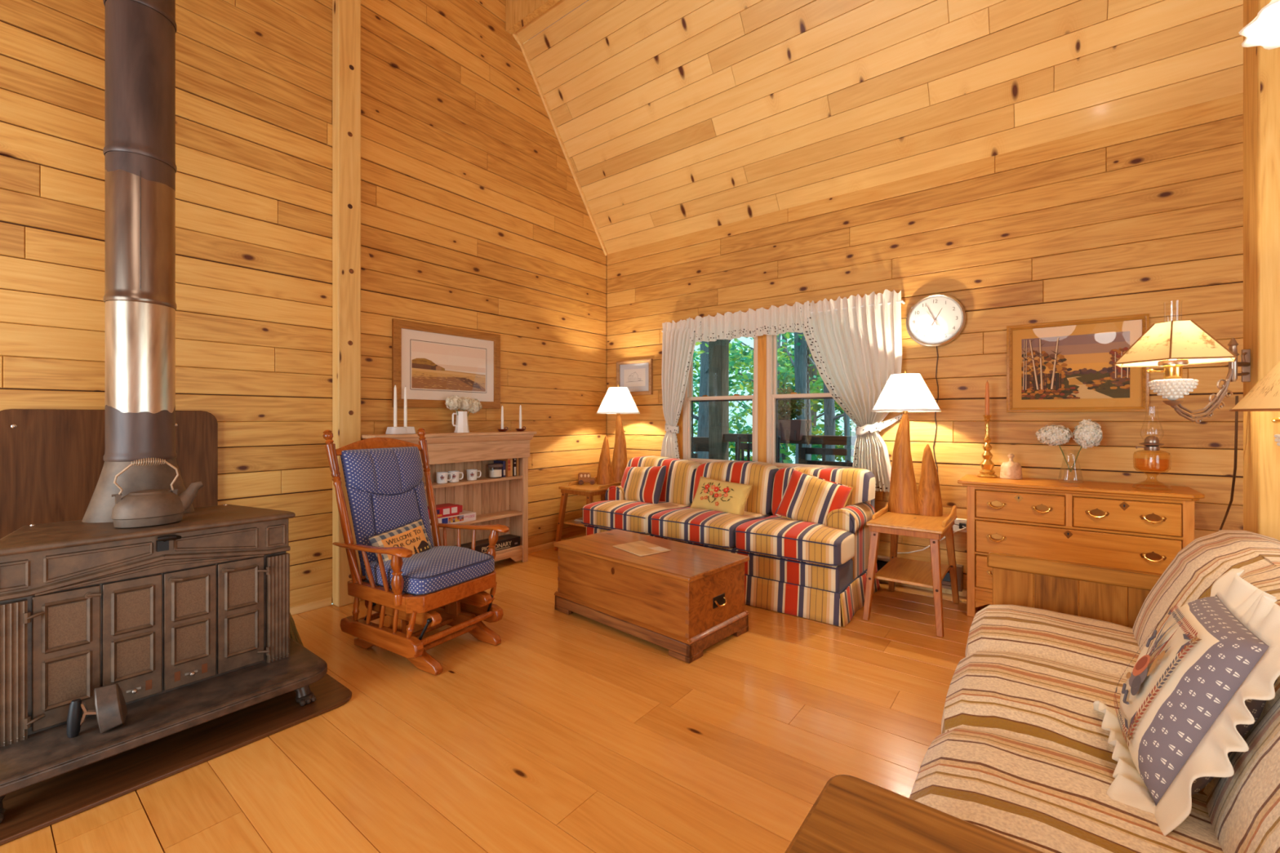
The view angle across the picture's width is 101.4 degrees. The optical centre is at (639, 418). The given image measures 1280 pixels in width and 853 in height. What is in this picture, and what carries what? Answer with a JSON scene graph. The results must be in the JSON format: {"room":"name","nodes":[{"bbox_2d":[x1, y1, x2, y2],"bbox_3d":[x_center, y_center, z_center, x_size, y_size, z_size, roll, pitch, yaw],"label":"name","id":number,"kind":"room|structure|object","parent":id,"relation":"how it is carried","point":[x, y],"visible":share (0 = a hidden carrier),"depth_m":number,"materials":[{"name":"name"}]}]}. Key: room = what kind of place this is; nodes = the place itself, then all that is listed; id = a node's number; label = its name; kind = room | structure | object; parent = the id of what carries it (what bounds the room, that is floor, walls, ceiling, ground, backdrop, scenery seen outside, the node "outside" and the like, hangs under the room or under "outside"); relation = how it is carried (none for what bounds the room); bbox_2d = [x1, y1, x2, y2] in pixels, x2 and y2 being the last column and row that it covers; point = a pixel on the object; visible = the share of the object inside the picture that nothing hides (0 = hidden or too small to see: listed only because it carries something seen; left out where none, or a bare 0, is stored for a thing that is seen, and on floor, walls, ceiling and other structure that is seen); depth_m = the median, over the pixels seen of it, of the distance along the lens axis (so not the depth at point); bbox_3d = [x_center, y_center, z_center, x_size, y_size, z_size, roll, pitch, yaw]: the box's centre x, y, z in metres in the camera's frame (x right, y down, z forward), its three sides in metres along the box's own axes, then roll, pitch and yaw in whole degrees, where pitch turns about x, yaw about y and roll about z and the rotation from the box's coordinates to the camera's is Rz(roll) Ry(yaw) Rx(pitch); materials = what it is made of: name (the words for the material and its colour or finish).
{"room":"cabin living room","nodes":[
{"label":"cabin living room","id":0,"kind":"room"},
{"bbox_2d":[0,0,606,607],"bbox_3d":[-2.516,-1.600,2.976,0.022,5.700,7.000,0,0,38],"label":"wall","id":1,"kind":"structure","parent":0,"point":[474,215],"depth_m":3.38,"materials":[{"name":"brown wood"}]},
{"bbox_2d":[0,408,217,539],"bbox_3d":[-2.697,0.594,2.696,0.022,1.277,0.836,0,0,38],"label":"shield","id":2,"kind":"object","parent":1,"relation":"attached to","point":[51,461],"visible":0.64,"depth_m":2.54,"materials":[{"name":"brown wood"}]},
{"bbox_2d":[332,0,360,606],"bbox_3d":[-1.989,-1.535,3.554,0.100,5.570,0.148,0,0,38],"label":"wooden post","id":3,"kind":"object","parent":1,"relation":"attached to","point":[346,14],"depth_m":3.51,"materials":[{"name":"brown wood"}]},
{"bbox_2d":[289,533,585,615],"bbox_3d":[-2.500,1.225,2.964,0.018,0.050,7.000,0,0,38],"label":"baseboard","id":4,"kind":"structure","parent":1,"relation":"attached to","point":[305,607],"depth_m":3.47,"materials":[{"name":"brown wood"}]},
{"bbox_2d":[391,318,500,408],"bbox_3d":[-1.521,-0.410,4.219,0.028,0.650,0.953,0,0,38],"label":"landscape picture","id":5,"kind":"object","parent":1,"relation":"attached to","point":[434,363],"visible":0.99,"depth_m":4.16,"materials":[{"name":"brown wood"}]},
{"bbox_2d":[411,341,485,391],"bbox_3d":[-1.523,-0.410,4.221,0.004,0.356,0.659,0,0,38],"label":"print","id":6,"kind":"object","parent":5,"relation":"attached to","point":[436,366],"depth_m":4.20,"materials":[{"name":"beige"}]},
{"bbox_2d":[505,0,560,35],"bbox_3d":[1.432,-3.900,2.668,6.599,0.900,0.064,0,0,38],"label":"trim","id":7,"kind":"structure","parent":1,"relation":"attached to","point":[518,13],"depth_m":4.54,"materials":[{"name":"brown wood"}]},
{"bbox_2d":[511,31,608,255],"bbox_3d":[-0.755,-2.638,5.213,0.026,1.719,1.304,0,0,38],"label":"trim","id":8,"kind":"structure","parent":1,"relation":"attached to","point":[516,37],"depth_m":5.15,"materials":[{"name":"brown wood"}]},
{"bbox_2d":[0,546,990,852],"bbox_3d":[0.103,1.261,0.951,6.600,0.022,7.000,0,0,38],"label":"floor","id":9,"kind":"structure","parent":0,"point":[574,732],"depth_m":2.02,"materials":[{"name":"brown wood"}]},
{"bbox_2d":[0,673,351,845],"bbox_3d":[-2.205,1.242,2.195,1.345,0.015,1.385,0,0,38],"label":"hearth pad","id":10,"kind":"object","parent":9,"relation":"on","point":[37,806],"visible":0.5,"depth_m":1.88,"materials":[{"name":"brown wood"}]},
{"bbox_2d":[0,503,327,822],"bbox_3d":[-1.963,0.827,2.125,0.795,0.815,1.040,0,0,38],"label":"wood stove","id":11,"kind":"object","parent":10,"relation":"on","point":[189,617],"visible":0.99,"depth_m":1.97,"materials":[{"name":"black metal"}]},
{"bbox_2d":[66,683,127,737],"bbox_3d":[-1.881,1.006,1.815,0.144,0.148,0.102,0,0,-38],"label":"iron","id":12,"kind":"object","parent":11,"relation":"on","point":[111,711],"visible":1,"depth_m":1.80,"materials":[{"name":"black metal"}]},
{"bbox_2d":[81,0,194,523],"bbox_3d":[-2.190,-1.962,2.300,0.264,4.774,0.360,0,0,38],"label":"pipe","id":13,"kind":"object","parent":11,"relation":"on","point":[139,151],"visible":0.91,"depth_m":2.22,"materials":[{"name":"metal"}]},
{"bbox_2d":[111,457,203,528],"bbox_3d":[-1.958,0.290,2.134,0.174,0.267,0.279,0,0,38],"label":"kettle","id":14,"kind":"object","parent":11,"relation":"on","point":[153,507],"visible":1,"depth_m":2.07,"materials":[{"name":"metal"}]},
{"bbox_2d":[0,637,327,796],"bbox_3d":[-1.963,1.103,2.125,0.795,0.045,1.040,0,0,38],"label":"shelf","id":15,"kind":"object","parent":11,"relation":"attached to","point":[42,754],"depth_m":1.90,"materials":[{"name":"black metal"}]},
{"bbox_2d":[289,613,303,646],"bbox_3d":[-1.840,0.888,2.686,0.082,0.722,0.229,0,0,38],"label":"broom","id":16,"kind":"object","parent":10,"relation":"on","point":[294,634],"visible":0.09,"depth_m":2.71,"materials":[{"name":"brown wicker"}]},
{"bbox_2d":[322,427,509,675],"bbox_3d":[-1.231,0.655,2.932,0.824,1.188,0.726,0,0,31],"label":"glider rocker","id":17,"kind":"object","parent":9,"relation":"on","point":[437,587],"visible":0.91,"depth_m":2.86,"materials":[{"name":"brown wood"}]},
{"bbox_2d":[340,446,433,576],"bbox_3d":[-1.438,0.513,3.055,0.255,0.675,0.486,0,0,31],"label":"cushion","id":18,"kind":"object","parent":17,"relation":"on","point":[384,486],"depth_m":2.98,"materials":[{"name":"blue fabric"}]},
{"bbox_2d":[367,518,432,563],"bbox_3d":[-1.321,0.714,2.922,0.132,0.260,0.375,0,0,27],"label":"pillow","id":19,"kind":"object","parent":17,"relation":"on","point":[413,536],"visible":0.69,"depth_m":2.91,"materials":[{"name":"fabric"}]},
{"bbox_2d":[417,540,430,552],"bbox_3d":[-1.234,0.725,2.976,0.010,0.063,0.088,-24,-4,28],"label":"print","id":20,"kind":"object","parent":19,"relation":"attached to","point":[422,545],"depth_m":2.98,"materials":[{"name":"brown fabric"}]},
{"bbox_2d":[365,546,494,594],"bbox_3d":[-1.161,0.813,2.890,0.536,0.136,0.516,0,0,31],"label":"seat cushion","id":21,"kind":"object","parent":17,"relation":"on","point":[438,570],"depth_m":2.74,"materials":[{"name":"blue fabric"}]},
{"bbox_2d":[360,431,536,576],"bbox_3d":[-1.441,0.680,4.119,0.269,1.138,1.405,0,0,38],"label":"bookcase","id":22,"kind":"object","parent":9,"relation":"on","point":[486,496],"visible":0.49,"depth_m":4.35,"materials":[{"name":"brown wood"}]},
{"bbox_2d":[385,426,415,434],"bbox_3d":[-1.722,0.084,3.773,0.122,0.052,0.185,0,0,38],"label":"candle holder","id":23,"kind":"object","parent":22,"relation":"on","point":[390,430],"visible":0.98,"depth_m":3.72,"materials":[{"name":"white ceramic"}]},
{"bbox_2d":[429,510,475,528],"bbox_3d":[-1.500,0.781,4.087,0.166,0.062,0.400,0,0,38],"label":"box","id":24,"kind":"object","parent":22,"relation":"on","point":[464,516],"visible":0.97,"depth_m":4.08,"materials":[{"name":"white cardboard"}]},
{"bbox_2d":[427,502,459,519],"bbox_3d":[-1.556,0.712,4.028,0.151,0.074,0.280,0,0,38],"label":"box","id":25,"kind":"object","parent":24,"relation":"on","point":[448,509],"visible":0.56,"depth_m":4.03,"materials":[{"name":"red cardboard"}]},
{"bbox_2d":[452,411,469,432],"bbox_3d":[-1.421,0.026,4.162,0.118,0.168,0.118,0,0,-7],"label":"pitcher","id":26,"kind":"object","parent":22,"relation":"on","point":[461,424],"visible":0.98,"depth_m":4.13,"materials":[{"name":"white ceramic"}]},
{"bbox_2d":[444,395,462,414],"bbox_3d":[-1.451,-0.067,4.097,0.118,0.235,0.150,0,0,38],"label":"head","id":27,"kind":"object","parent":26,"relation":"in","point":[453,402],"visible":1,"depth_m":4.06},
{"bbox_2d":[454,533,519,553],"bbox_3d":[-1.272,1.064,4.391,0.156,0.080,0.550,0,0,38],"label":"board game box","id":28,"kind":"object","parent":22,"relation":"on","point":[506,541],"visible":0.7,"depth_m":4.40,"materials":[{"name":"black cardboard"}]},
{"bbox_2d":[466,537,517,545],"bbox_3d":[-1.241,1.054,4.408,0.128,0.060,0.425,0,0,38],"label":"print","id":29,"kind":"object","parent":28,"relation":"on","point":[501,540],"depth_m":4.43,"materials":[{"name":"brown cardboard"}]},
{"bbox_2d":[554,475,621,551],"bbox_3d":[-0.420,0.917,5.122,0.438,0.664,0.727,0,0,38],"label":"side table","id":30,"kind":"object","parent":9,"relation":"on","point":[586,489],"visible":0.48,"depth_m":4.96,"materials":[{"name":"brown wood"}]},
{"bbox_2d":[564,519,586,527],"bbox_3d":[-0.420,0.994,5.122,0.350,0.020,0.560,0,0,38],"label":"shelf","id":31,"kind":"object","parent":30,"relation":"attached to","point":[573,522],"depth_m":4.95,"materials":[{"name":"brown wood"}]},
{"bbox_2d":[577,472,595,484],"bbox_3d":[-0.521,0.591,5.169,0.172,0.115,0.090,0,0,2],"label":"toy car","id":32,"kind":"object","parent":30,"relation":"on","point":[583,477],"visible":1,"depth_m":5.14,"materials":[{"name":"brown wood"}]},
{"bbox_2d":[596,383,639,484],"bbox_3d":[-0.219,0.155,5.175,0.442,0.998,0.433,0,0,18],"label":"lamp","id":33,"kind":"object","parent":30,"relation":"on","point":[617,400],"visible":0.99,"depth_m":5.12,"materials":[{"name":"brown wood"}]},
{"bbox_2d":[553,528,749,663],"bbox_3d":[0.044,1.029,3.252,1.135,0.440,0.580,0,0,43],"label":"chest","id":34,"kind":"object","parent":9,"relation":"on","point":[685,600],"visible":1,"depth_m":2.97,"materials":[{"name":"brown wood"}]},
{"bbox_2d":[613,540,671,556],"bbox_3d":[0.008,0.804,3.255,0.230,0.007,0.300,0,0,-36],"label":"book","id":35,"kind":"object","parent":34,"relation":"on","point":[641,548],"visible":1,"depth_m":3.24,"materials":[{"name":"beige paper"}]},
{"bbox_2d":[634,546,668,551],"bbox_3d":[0.058,0.801,3.233,0.155,0.001,0.195,0,0,-36],"label":"picture","id":36,"kind":"object","parent":35,"relation":"on","point":[641,548],"depth_m":3.22},
{"bbox_2d":[580,455,879,626],"bbox_3d":[0.631,0.803,4.192,2.239,0.892,1.000,0,0,38],"label":"striped sofa","id":37,"kind":"object","parent":9,"relation":"on","point":[803,569],"visible":0.65,"depth_m":3.64,"materials":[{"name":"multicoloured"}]},
{"bbox_2d":[582,500,691,533],"bbox_3d":[-0.011,0.810,4.528,0.723,0.202,0.730,0,0,38],"label":"seat cushion","id":38,"kind":"object","parent":37,"relation":"on","point":[632,516],"depth_m":4.28,"materials":[{"name":"multicoloured fabric"}]},
{"bbox_2d":[620,465,666,503],"bbox_3d":[0.010,0.595,4.663,0.526,0.374,0.241,0,0,45],"label":"striped pillow","id":39,"kind":"object","parent":37,"relation":"on","point":[642,484],"visible":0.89,"depth_m":4.54,"materials":[{"name":"multicoloured fabric"}]},
{"bbox_2d":[626,455,700,505],"bbox_3d":[0.200,0.568,4.840,0.765,0.422,0.306,0,0,38],"label":"cushion","id":40,"kind":"object","parent":37,"relation":"on","point":[677,487],"depth_m":4.62,"materials":[{"name":"multicoloured fabric"}]},
{"bbox_2d":[651,506,770,547],"bbox_3d":[0.561,0.810,4.085,0.716,0.202,0.730,0,0,38],"label":"seat cushion","id":41,"kind":"object","parent":37,"relation":"on","point":[706,528],"depth_m":3.83,"materials":[{"name":"multicoloured fabric"}]},
{"bbox_2d":[689,476,752,515],"bbox_3d":[0.632,0.618,4.128,0.490,0.284,0.191,0,0,41],"label":"embroidered pillow","id":42,"kind":"object","parent":37,"relation":"on","point":[711,494],"visible":0.94,"depth_m":4.06,"materials":[{"name":"brown fabric"}]},
{"bbox_2d":[692,461,778,514],"bbox_3d":[0.791,0.568,4.382,0.720,0.422,0.306,0,0,38],"label":"cushion","id":43,"kind":"object","parent":37,"relation":"on","point":[762,475],"depth_m":4.20,"materials":[{"name":"fabric"}]},
{"bbox_2d":[735,515,854,565],"bbox_3d":[1.134,0.810,3.643,0.723,0.202,0.730,0,0,38],"label":"seat cushion","id":44,"kind":"object","parent":37,"relation":"on","point":[775,538],"depth_m":3.37,"materials":[{"name":"multicoloured fabric"}]},
{"bbox_2d":[774,468,853,524],"bbox_3d":[1.226,0.585,3.711,0.509,0.439,0.217,0,0,34],"label":"striped pillow","id":45,"kind":"object","parent":37,"relation":"on","point":[806,497],"visible":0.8,"depth_m":3.66,"materials":[{"name":"multicoloured fabric"}]},
{"bbox_2d":[771,466,875,515],"bbox_3d":[1.365,0.573,3.939,0.720,0.413,0.306,0,0,38],"label":"cushion","id":46,"kind":"object","parent":37,"relation":"on","point":[863,482],"depth_m":3.79,"materials":[{"name":"multicoloured fabric"}]},
{"bbox_2d":[862,501,959,637],"bbox_3d":[1.776,0.917,3.405,0.438,0.664,0.727,0,0,38],"label":"side table","id":47,"kind":"object","parent":9,"relation":"on","point":[899,570],"visible":0.94,"depth_m":3.26,"materials":[{"name":"brown wood"}]},
{"bbox_2d":[871,369,942,516],"bbox_3d":[1.843,0.155,3.628,0.442,0.998,0.433,0,0,35],"label":"lamp","id":48,"kind":"object","parent":47,"relation":"on","point":[904,393],"visible":1,"depth_m":3.55,"materials":[{"name":"brown wood"}]},
{"bbox_2d":[875,556,950,588],"bbox_3d":[1.776,0.994,3.405,0.350,0.020,0.560,0,0,38],"label":"shelf","id":49,"kind":"object","parent":47,"relation":"attached to","point":[899,570],"depth_m":3.35,"materials":[{"name":"brown wood"}]},
{"bbox_2d":[784,774,1044,852],"bbox_3d":[0.449,0.975,0.593,0.655,0.550,0.658,0,0,38],"label":"end table","id":50,"kind":"object","parent":9,"relation":"on","point":[851,814],"visible":1,"depth_m":0.89,"materials":[{"name":"brown wood"}]},
{"bbox_2d":[957,474,1204,617],"bbox_3d":[2.576,0.820,3.158,1.092,0.860,0.458,0,0,38],"label":"oak dresser","id":51,"kind":"object","parent":9,"relation":"on","point":[1116,525],"visible":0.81,"depth_m":3.00,"materials":[{"name":"brown wood"}]},
{"bbox_2d":[977,414,997,477],"bbox_3d":[2.319,0.182,3.497,0.116,0.412,0.116,0,0,38],"label":"brass candlestick","id":52,"kind":"object","parent":51,"relation":"on","point":[987,465],"visible":1,"depth_m":3.48,"materials":[{"name":"brown metal"}]},
{"bbox_2d":[1000,453,1022,479],"bbox_3d":[2.418,0.308,3.414,0.122,0.160,0.122,0,0,38],"label":"jar","id":53,"kind":"object","parent":51,"relation":"on","point":[1011,469],"visible":1,"depth_m":3.38,"materials":[{"name":"beige ceramic"}]},
{"bbox_2d":[1000,463,1022,479],"bbox_3d":[2.418,0.342,3.414,0.122,0.092,0.122,0,0,38],"label":"cup","id":54,"kind":"object","parent":53,"relation":"on","point":[1008,471],"depth_m":3.37,"materials":[{"name":"ceramic"}]},
{"bbox_2d":[1057,450,1083,483],"bbox_3d":[2.644,0.290,3.214,0.122,0.196,0.112,0,0,38],"label":"glass vase","id":55,"kind":"object","parent":51,"relation":"on","point":[1062,451],"visible":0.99,"depth_m":3.21,"materials":[{"name":"clear glass"}]},
{"bbox_2d":[1035,424,1072,471],"bbox_3d":[2.582,0.183,3.268,0.185,0.292,0.165,0,0,38],"label":"flower","id":56,"kind":"object","parent":55,"relation":"in","point":[1053,435],"visible":1,"depth_m":3.23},
{"bbox_2d":[1071,419,1102,471],"bbox_3d":[2.701,0.166,3.170,0.150,0.326,0.151,0,0,38],"label":"flower","id":57,"kind":"object","parent":55,"relation":"in","point":[1088,433],"visible":1,"depth_m":3.13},
{"bbox_2d":[1133,406,1172,490],"bbox_3d":[2.846,0.161,2.912,0.158,0.455,0.158,0,0,-31],"label":"oil lamp","id":58,"kind":"object","parent":51,"relation":"on","point":[1151,442],"visible":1,"depth_m":2.90,"materials":[{"name":"orange glass"}]},
{"bbox_2d":[909,529,1279,852],"bbox_3d":[1.423,0.822,1.472,0.961,0.855,1.859,0,0,38],"label":"sofa","id":59,"kind":"object","parent":9,"relation":"on","point":[1022,753],"visible":0.74,"depth_m":1.43,"materials":[{"name":"beige fabric"}]},
{"bbox_2d":[909,604,1223,852],"bbox_3d":[1.286,0.980,1.562,0.633,0.359,1.815,0,0,38],"label":"seat cushion","id":60,"kind":"object","parent":59,"relation":"on","point":[1022,753],"depth_m":1.34,"materials":[{"name":"beige fabric"}]},
{"bbox_2d":[1093,568,1279,835],"bbox_3d":[1.295,0.634,1.235,0.328,0.479,0.708,0,0,38],"label":"ruffled pillow","id":61,"kind":"object","parent":59,"relation":"on","point":[1189,700],"visible":1,"depth_m":1.12,"materials":[{"name":"beige fabric"}]},
{"bbox_2d":[1113,604,1201,746],"bbox_3d":[1.243,0.604,1.277,0.025,0.283,0.364,34,20,32],"label":"picture","id":62,"kind":"object","parent":61,"relation":"attached to","point":[1170,662],"depth_m":1.20,"materials":[{"name":"brown fabric"}]},
{"bbox_2d":[1132,529,1279,852],"bbox_3d":[1.619,0.723,1.305,0.446,0.658,1.835,0,0,38],"label":"cushion","id":63,"kind":"object","parent":59,"relation":"on","point":[1240,812],"depth_m":1.18,"materials":[{"name":"fabric"}]},
{"bbox_2d":[1243,0,1279,540],"bbox_3d":[2.482,-1.250,2.008,0.190,5.000,0.192,0,0,38],"label":"wooden post","id":64,"kind":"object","parent":9,"relation":"on","point":[1261,66],"depth_m":1.99,"materials":[{"name":"brown wood"}]},
{"bbox_2d":[1113,300,1250,529],"bbox_3d":[2.517,0.253,2.412,1.122,1.399,1.349,0,0,13],"label":"lamp","id":65,"kind":"object","parent":64,"relation":"attached to","point":[1172,345],"depth_m":1.98,"materials":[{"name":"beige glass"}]},
{"bbox_2d":[1229,360,1279,446],"bbox_3d":[2.040,-0.024,1.675,0.316,0.466,0.885,0,0,38],"label":"lamp","id":66,"kind":"object","parent":64,"relation":"attached to","point":[1264,396],"visible":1,"depth_m":1.47,"materials":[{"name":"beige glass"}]},
{"bbox_2d":[515,0,587,43],"bbox_3d":[1.488,-3.478,2.742,6.600,0.094,0.134,0,0,38],"label":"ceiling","id":67,"kind":"structure","parent":0,"point":[562,7],"depth_m":4.52,"materials":[{"name":"brown wood"}]},
{"bbox_2d":[523,0,1243,253],"bbox_3d":[1.889,-2.620,3.260,6.600,1.644,1.195,0,0,38],"label":"ceiling","id":68,"kind":"structure","parent":0,"point":[673,118],"depth_m":3.84,"materials":[{"name":"brown wood"}]},
{"bbox_2d":[606,92,1243,589],"bbox_3d":[2.251,-0.350,3.728,6.600,3.200,0.022,0,0,38],"label":"wall","id":69,"kind":"structure","parent":0,"point":[1144,215],"depth_m":3.50,"materials":[{"name":"brown wood"}]},
{"bbox_2d":[616,358,653,395],"bbox_3d":[-0.063,-0.429,5.479,0.467,0.365,0.036,0,0,38],"label":"sketch","id":70,"kind":"object","parent":69,"relation":"attached to","point":[637,375],"visible":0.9,"depth_m":5.46,"materials":[{"name":"white"}]},
{"bbox_2d":[683,336,757,462],"bbox_3d":[0.761,-0.220,4.915,0.790,1.340,0.102,0,0,38],"label":"window","id":71,"kind":"structure","parent":69,"relation":"in","point":[689,399],"depth_m":4.99,"materials":[{"name":"beige wood"}]},
{"bbox_2d":[757,334,766,462],"bbox_3d":[1.107,-0.210,4.653,0.080,1.380,0.114,0,0,38],"label":"trim","id":72,"kind":"structure","parent":69,"relation":"attached to","point":[762,340],"depth_m":4.61,"materials":[{"name":"brown wood"}]},
{"bbox_2d":[676,297,862,459],"bbox_3d":[1.119,-0.220,4.643,1.830,1.460,0.116,0,0,38],"label":"trim","id":73,"kind":"structure","parent":69,"relation":"attached to","point":[679,436],"depth_m":5.12,"materials":[{"name":"brown wood"}]},
{"bbox_2d":[660,288,905,492],"bbox_3d":[1.080,-0.213,4.531,2.183,1.516,0.131,0,0,38],"label":"window curtains","id":74,"kind":"object","parent":69,"relation":"attached to","point":[855,343],"visible":0.91,"depth_m":4.12,"materials":[{"name":"white fabric"}]},
{"bbox_2d":[766,334,857,467],"bbox_3d":[1.461,-0.220,4.374,0.820,1.340,0.102,0,0,38],"label":"window","id":75,"kind":"structure","parent":69,"relation":"in","point":[771,340],"depth_m":4.57,"materials":[{"name":"beige wood"}]},
{"bbox_2d":[876,555,963,591],"bbox_3d":[1.020,1.115,4.614,3.120,0.170,0.078,0,0,38],"label":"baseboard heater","id":76,"kind":"object","parent":69,"relation":"attached to","point":[882,561],"visible":0.16,"depth_m":3.69,"materials":[{"name":"brown"}]},
{"bbox_2d":[879,579,966,597],"bbox_3d":[2.246,1.225,3.706,6.580,0.050,0.018,0,0,38],"label":"baseboard","id":77,"kind":"structure","parent":69,"relation":"attached to","point":[963,593],"depth_m":3.81,"materials":[{"name":"brown wood"}]},
{"bbox_2d":[906,293,966,346],"bbox_3d":[2.128,-0.708,3.776,0.384,0.384,0.050,0,0,38],"label":"wall clock","id":78,"kind":"object","parent":69,"relation":"attached to","point":[935,320],"visible":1,"depth_m":3.77,"materials":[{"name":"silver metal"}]},
{"bbox_2d":[1006,313,1149,412],"bbox_3d":[2.742,-0.332,3.314,0.692,0.580,0.028,0,0,38],"label":"picture","id":79,"kind":"object","parent":69,"relation":"attached to","point":[1064,366],"visible":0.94,"depth_m":3.31,"materials":[{"name":"brown wood"}]},
{"bbox_2d":[1021,331,1129,399],"bbox_3d":[2.742,-0.327,3.315,0.528,0.402,0.009,0,0,38],"label":"painting","id":80,"kind":"object","parent":79,"relation":"attached to","point":[1077,365],"depth_m":3.31,"materials":[{"name":"brown"}]},
{"bbox_3d":[-0.285,-4.375,0.448,6.640,0.050,5.770,0,0,38],"label":"ceiling","id":81,"kind":"structure","parent":0,"visible":0},
{"bbox_2d":[1238,0,1279,49],"bbox_3d":[1.409,-2.593,1.053,0.275,3.513,0.275,0,0,38],"label":"ceiling light","id":82,"kind":"object","parent":81,"relation":"hanging from","point":[1264,31],"visible":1,"depth_m":1.15,"materials":[{"name":"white glass"}]},
{"label":"outside","id":83,"kind":"structure","parent":0,"visible":0},
{"bbox_3d":[12.785,3.394,22.746,60.000,2.488,38.000,0,0,38],"label":"ground","id":84,"kind":"structure","parent":83,"visible":0},
{"bbox_2d":[693,347,738,453],"bbox_3d":[1.582,-1.151,22.560,6.187,8.005,3.736,0,0,38],"label":"tree","id":85,"kind":"object","parent":84,"relation":"on","point":[695,353],"visible":0.03,"depth_m":21.49,"materials":[{"name":"green plant"}]},
{"bbox_2d":[693,340,750,431],"bbox_3d":[1.226,-1.149,17.631,3.545,8.008,5.198,0,0,-24],"label":"tree","id":86,"kind":"object","parent":84,"relation":"on","point":[733,344],"visible":0.09,"depth_m":16.25,"materials":[{"name":"green plant"}]},
{"bbox_2d":[693,338,753,458],"bbox_3d":[1.055,-1.150,10.784,3.576,8.009,2.502,0,0,38],"label":"tree","id":87,"kind":"object","parent":84,"relation":"on","point":[702,418],"visible":0.11,"depth_m":10.86,"materials":[{"name":"green plant"}]},
{"bbox_2d":[693,334,856,463],"bbox_3d":[3.728,-1.149,15.625,5.902,8.009,3.807,0,0,8],"label":"tree","id":88,"kind":"object","parent":84,"relation":"on","point":[780,364],"visible":0.26,"depth_m":15.76,"materials":[{"name":"green plant"}]},
{"bbox_2d":[728,333,823,462],"bbox_3d":[5.161,-1.148,20.931,5.067,8.015,3.491,0,0,17],"label":"tree","id":89,"kind":"object","parent":84,"relation":"on","point":[783,455],"visible":0.02,"depth_m":20.77,"materials":[{"name":"green plant"}]},
{"bbox_2d":[750,332,811,463],"bbox_3d":[3.501,-1.146,10.923,3.882,8.022,2.981,0,0,38],"label":"tree","id":90,"kind":"object","parent":84,"relation":"on","point":[800,353],"visible":0.11,"depth_m":11.04,"materials":[{"name":"green plant"}]},
{"bbox_2d":[728,333,836,462],"bbox_3d":[5.086,-1.148,20.800,6.299,8.017,3.720,0,0,38],"label":"tree","id":91,"kind":"object","parent":84,"relation":"on","point":[740,418],"visible":0.05,"depth_m":21.35,"materials":[{"name":"green plant"}]},
{"bbox_2d":[739,342,853,460],"bbox_3d":[6.063,-1.149,17.919,5.682,8.009,3.306,0,0,38],"label":"tree","id":92,"kind":"object","parent":84,"relation":"on","point":[812,369],"visible":0.09,"depth_m":17.82,"materials":[{"name":"green plant"}]},
{"bbox_2d":[786,375,839,413],"bbox_3d":[6.583,-1.149,13.876,6.028,8.012,3.460,0,0,38],"label":"tree","id":93,"kind":"object","parent":84,"relation":"on","point":[811,387],"visible":0.02,"depth_m":15.24,"materials":[{"name":"green plant"}]},
{"bbox_2d":[808,356,844,461],"bbox_3d":[4.583,-1.147,11.381,3.075,8.018,3.116,0,0,38],"label":"tree","id":94,"kind":"object","parent":84,"relation":"on","point":[829,416],"visible":0.02,"depth_m":11.51,"materials":[{"name":"green plant"}]},
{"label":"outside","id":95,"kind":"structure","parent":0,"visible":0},
{"bbox_3d":[2.413,1.375,5.245,13.000,0.150,2.380,0,0,38],"label":"porch deck","id":96,"kind":"object","parent":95,"visible":0},
{"bbox_2d":[708,339,728,460],"bbox_3d":[1.120,-0.425,7.439,0.210,3.450,0.210,0,0,38],"label":"porch post","id":97,"kind":"object","parent":96,"relation":"on","point":[718,350],"visible":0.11,"depth_m":7.36,"materials":[{"name":"wood"}]},
{"bbox_2d":[693,433,856,463],"bbox_3d":[2.598,0.690,6.302,12.000,0.960,0.140,0,0,38],"label":"porch railing","id":98,"kind":"object","parent":97,"relation":"attached to","point":[702,443],"visible":0.21,"depth_m":6.66,"materials":[{"name":"brown wood"}]},
{"bbox_2d":[775,419,811,440],"bbox_3d":[1.894,0.145,6.847,0.577,0.270,0.378,0,0,38],"label":"planter","id":99,"kind":"object","parent":98,"relation":"on","point":[788,429],"visible":0.48,"depth_m":6.63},
{"bbox_2d":[775,386,806,419],"bbox_3d":[1.892,-0.185,6.849,0.574,0.478,0.483,0,0,38],"label":"plant","id":100,"kind":"object","parent":99,"relation":"on","point":[791,411],"visible":0.46,"depth_m":6.76,"materials":[{"name":"green plant"}]},
{"bbox_3d":[2.474,-2.040,5.324,13.000,0.080,2.580,0,0,38],"label":"porch roof","id":101,"kind":"structure","parent":97,"relation":"on","visible":0},
{"bbox_2d":[800,344,853,466],"bbox_3d":[2.171,-0.573,5.284,1.250,2.805,0.485,0,0,38],"label":"swing","id":102,"kind":"object","parent":101,"relation":"hanging from","point":[804,451],"visible":0.2,"depth_m":5.70,"materials":[{"name":"black wood"}]},
{"bbox_2d":[737,435,780,462],"bbox_3d":[1.310,0.751,6.116,0.560,1.094,0.957,0,0,26],"label":"rocking chair","id":103,"kind":"object","parent":96,"relation":"on","point":[742,446],"visible":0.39,"depth_m":6.42,"materials":[{"name":"black wood"}]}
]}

